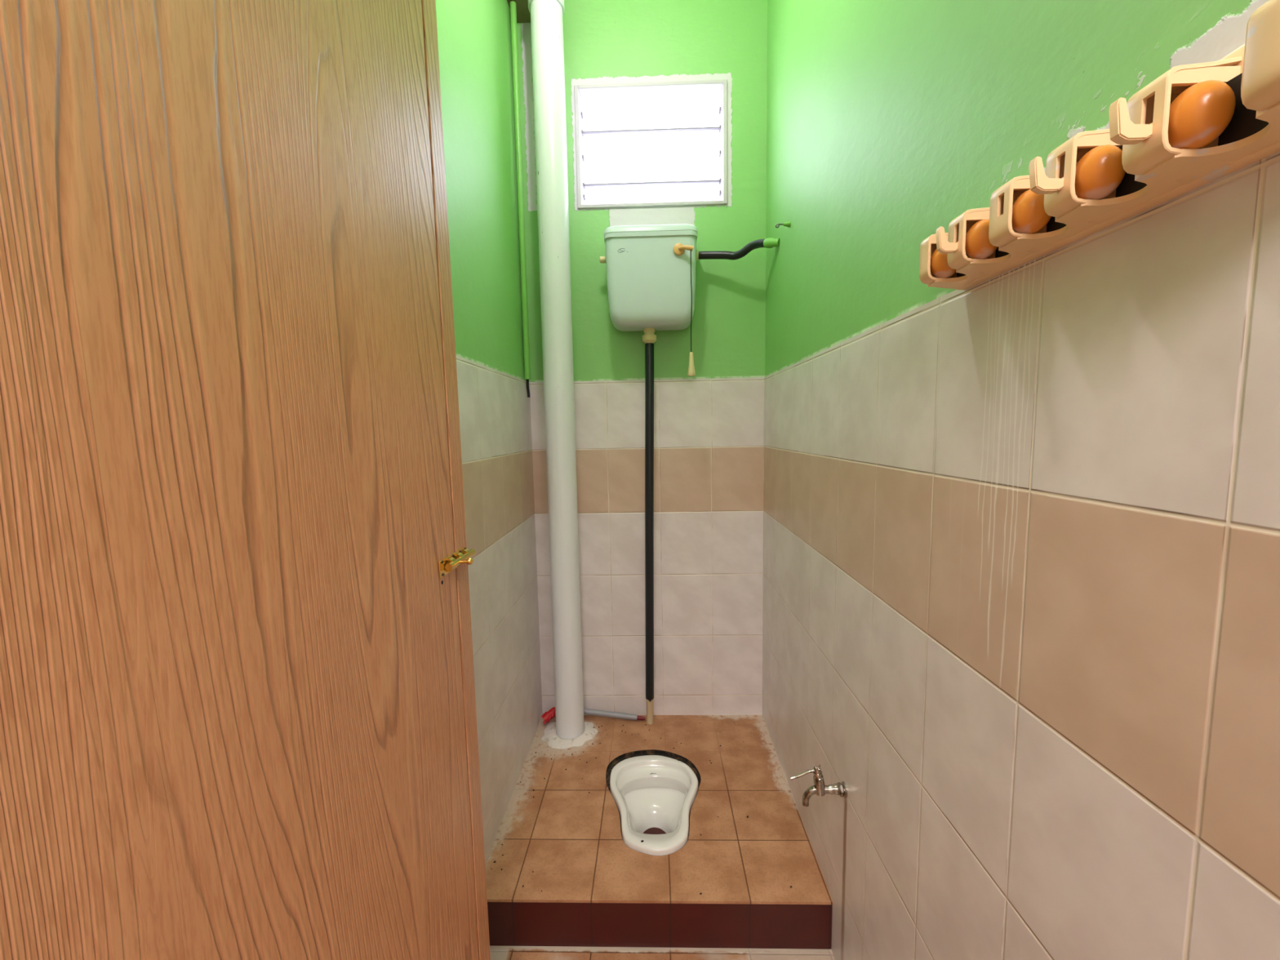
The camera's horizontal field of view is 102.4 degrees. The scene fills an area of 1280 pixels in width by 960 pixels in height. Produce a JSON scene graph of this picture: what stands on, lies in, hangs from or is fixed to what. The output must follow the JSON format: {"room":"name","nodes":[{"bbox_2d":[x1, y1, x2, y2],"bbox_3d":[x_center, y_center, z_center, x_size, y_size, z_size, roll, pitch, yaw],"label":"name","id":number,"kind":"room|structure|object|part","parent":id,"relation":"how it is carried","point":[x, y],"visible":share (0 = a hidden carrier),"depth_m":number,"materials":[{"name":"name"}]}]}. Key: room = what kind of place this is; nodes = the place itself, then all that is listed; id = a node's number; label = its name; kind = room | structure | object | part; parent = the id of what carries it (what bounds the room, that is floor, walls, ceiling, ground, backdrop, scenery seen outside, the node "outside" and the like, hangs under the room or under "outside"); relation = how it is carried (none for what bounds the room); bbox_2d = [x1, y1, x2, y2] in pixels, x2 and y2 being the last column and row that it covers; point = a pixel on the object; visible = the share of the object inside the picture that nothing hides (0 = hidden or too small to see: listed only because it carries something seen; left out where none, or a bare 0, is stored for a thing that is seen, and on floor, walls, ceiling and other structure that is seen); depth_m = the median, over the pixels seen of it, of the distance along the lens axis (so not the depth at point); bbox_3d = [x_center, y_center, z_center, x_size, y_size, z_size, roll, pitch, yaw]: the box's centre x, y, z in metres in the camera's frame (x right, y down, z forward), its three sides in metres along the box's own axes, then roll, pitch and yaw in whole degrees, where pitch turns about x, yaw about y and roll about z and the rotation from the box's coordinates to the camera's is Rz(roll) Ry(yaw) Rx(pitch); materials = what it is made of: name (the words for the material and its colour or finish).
{"room":"toilet room","nodes":[
{"label":"toilet room","id":0,"kind":"room"},
{"bbox_2d":[435,0,542,863],"bbox_3d":[-0.496,-0.270,1.044,0.100,2.970,2.064,-1,6,2],"label":"wall","id":1,"kind":"structure","parent":0,"point":[474,43],"depth_m":1.51,"materials":[{"name":"green paint"}]},
{"bbox_2d":[506,0,530,22],"bbox_3d":[-0.418,-1.722,1.651,0.075,0.205,0.368,-1,6,2],"label":"trim","id":2,"kind":"structure","parent":1,"relation":"attached to","point":[523,15],"depth_m":1.79,"materials":[{"name":"green paint"}]},
{"bbox_2d":[510,0,530,397],"bbox_3d":[-0.422,-0.965,1.824,0.021,1.331,0.021,-1,6,2],"label":"cable conduit","id":3,"kind":"object","parent":1,"relation":"attached to","point":[513,4],"visible":1,"depth_m":1.81,"materials":[{"name":"green"}]},
{"bbox_2d":[516,0,767,715],"bbox_3d":[0.026,-0.379,2.036,0.900,2.970,0.160,-1,6,2],"label":"wall","id":4,"kind":"structure","parent":0,"point":[708,424],"depth_m":1.97,"materials":[{"name":"green paint"}]},
{"bbox_2d":[600,223,698,376],"bbox_3d":[0.036,-0.622,1.831,0.354,0.519,0.197,-1,6,2],"label":"toilet cistern","id":5,"kind":"object","parent":4,"relation":"attached to","point":[651,268],"visible":1,"depth_m":1.77,"materials":[{"name":"grey plastic"}]},
{"bbox_2d":[644,343,653,724],"bbox_3d":[0.038,0.232,1.958,0.054,1.466,0.036,2,6,27],"label":"pipe","id":6,"kind":"object","parent":5,"relation":"attached to","point":[649,348],"visible":1,"depth_m":1.94,"materials":[{"name":"black rubber"}]},
{"bbox_3d":[0.041,-0.694,1.846,0.317,0.290,0.151,-1,6,2],"label":"tank","id":7,"kind":"part","parent":5,"relation":"part of","materials":[{"name":"grey plastic"}]},
{"bbox_3d":[0.038,-0.860,1.827,0.324,0.045,0.158,-1,6,2],"label":"lid","id":8,"kind":"part","parent":5,"relation":"part of","materials":[{"name":"grey plastic"}]},
{"bbox_3d":[0.149,-0.786,1.743,0.075,0.039,0.028,3,7,32],"label":"flush lever","id":9,"kind":"part","parent":5,"relation":"part of","materials":[{"name":"brown plastic"}]},
{"bbox_3d":[0.176,-0.398,1.764,0.026,0.080,0.026,-1,6,2],"label":"pull handle","id":10,"kind":"part","parent":5,"relation":"part of","materials":[{"name":"beige plastic"}]},
{"bbox_3d":[0.174,-0.604,1.744,0.006,0.340,0.004,-1,6,2],"label":"pull cord","id":11,"kind":"part","parent":5,"relation":"part of","materials":[{"name":"black plastic"}]},
{"bbox_2d":[573,80,727,208],"bbox_3d":[0.042,-1.220,1.905,0.550,0.424,0.077,-1,6,2],"label":"window","id":12,"kind":"structure","parent":4,"relation":"in","point":[707,86],"depth_m":1.88,"materials":[{"name":"grey paint"}]},
{"bbox_2d":[698,237,779,260],"bbox_3d":[0.345,-0.802,1.794,0.299,0.048,0.062,2,7,31],"label":"supply pipe","id":13,"kind":"object","parent":4,"relation":"attached to","point":[769,242],"visible":0.99,"depth_m":1.80,"materials":[{"name":"black plastic"}]},
{"bbox_2d":[484,715,832,949],"bbox_3d":[0.038,1.062,1.687,0.892,0.132,0.825,-1,6,2],"label":"floor","id":14,"kind":"structure","parent":0,"point":[598,891],"depth_m":1.40,"materials":[{"name":"tile"}]},
{"bbox_2d":[528,0,584,738],"bbox_3d":[-0.293,-0.430,1.836,0.120,2.812,0.120,-1,6,2],"label":"pipe","id":15,"kind":"object","parent":14,"relation":"on","point":[546,15],"visible":1,"depth_m":1.79,"materials":[{"name":"white plastic"}]},
{"bbox_2d":[541,721,598,749],"bbox_3d":[-0.268,0.965,1.976,0.211,0.014,0.202,-1,6,2],"label":"cement collar","id":16,"kind":"object","parent":14,"relation":"on","point":[554,741],"visible":0.77,"depth_m":1.93,"materials":[{"name":"white concrete"}]},
{"bbox_2d":[541,706,645,724],"bbox_3d":[-0.186,0.927,2.057,0.413,0.068,0.066,-1,6,-5],"label":"brush","id":17,"kind":"object","parent":14,"relation":"on","point":[548,716],"visible":0.82,"depth_m":2.05,"materials":[{"name":"grey plastic"}]},
{"bbox_3d":[-0.163,0.933,2.060,0.305,0.055,0.022,-1,6,4],"label":"handle","id":18,"kind":"part","parent":17,"relation":"part of","materials":[{"name":"grey plastic"}]},
{"bbox_2d":[605,752,700,855],"bbox_3d":[0.043,1.124,1.647,0.319,0.274,0.466,-1,6,2],"label":"toilet","id":19,"kind":"object","parent":14,"relation":"in","point":[648,790],"visible":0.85,"depth_m":1.70,"materials":[{"name":"white ceramic"}]},
{"bbox_2d":[489,945,835,959],"bbox_3d":[0.009,1.392,-0.421,3.400,0.100,3.483,-1,6,2],"label":"floor","id":20,"kind":"structure","parent":0,"point":[497,953],"depth_m":1.27,"materials":[{"name":"tile"}]},
{"bbox_2d":[762,0,1279,959],"bbox_3d":[0.495,-0.285,1.016,0.100,2.970,2.064,-1,6,2],"label":"wall","id":21,"kind":"structure","parent":0,"point":[1021,524],"depth_m":0.60,"materials":[{"name":"beige tile"}]},
{"bbox_2d":[775,221,791,227],"bbox_3d":[0.435,-0.779,1.569,0.045,0.019,0.017,-1,6,2],"label":"wall hook","id":22,"kind":"object","parent":21,"relation":"attached to","point":[787,224],"visible":1,"depth_m":1.56,"materials":[{"name":"green"}]},
{"bbox_2d":[790,764,847,806],"bbox_3d":[0.402,0.690,1.165,0.123,0.096,0.033,-1,6,2],"label":"water tap","id":23,"kind":"object","parent":21,"relation":"attached to","point":[820,788],"visible":1,"depth_m":1.16,"materials":[{"name":"silver metal"}]},
{"bbox_3d":[0.375,0.661,1.163,0.070,0.037,0.018,-1,6,2],"label":"lever handle","id":24,"kind":"part","parent":23,"relation":"part of","materials":[{"name":"silver metal"}]},
{"bbox_2d":[919,0,1279,289],"bbox_3d":[0.389,-0.272,0.479,0.091,0.080,0.428,-1,6,2],"label":"broom holder","id":25,"kind":"object","parent":21,"relation":"attached to","point":[1193,126],"visible":1,"depth_m":0.39,"materials":[{"name":"beige plastic"}]},
{"bbox_3d":[-0.004,-0.167,-0.067,3.200,2.970,0.140,-1,6,2],"label":"wall","id":26,"kind":"structure","parent":0,"visible":0},
{"bbox_2d":[0,0,490,959],"bbox_3d":[-0.315,0.228,0.479,0.070,2.023,0.800,-1,6,4],"label":"door","id":27,"kind":"structure","parent":26,"relation":"in","point":[237,713],"depth_m":0.40,"materials":[{"name":"brown wood"}]},
{"bbox_3d":[-0.276,0.126,0.822,0.031,0.012,0.094,-1,6,4],"label":"sliding rod","id":28,"kind":"part","parent":27,"relation":"part of","materials":[{"name":"gold metal"}]}
]}

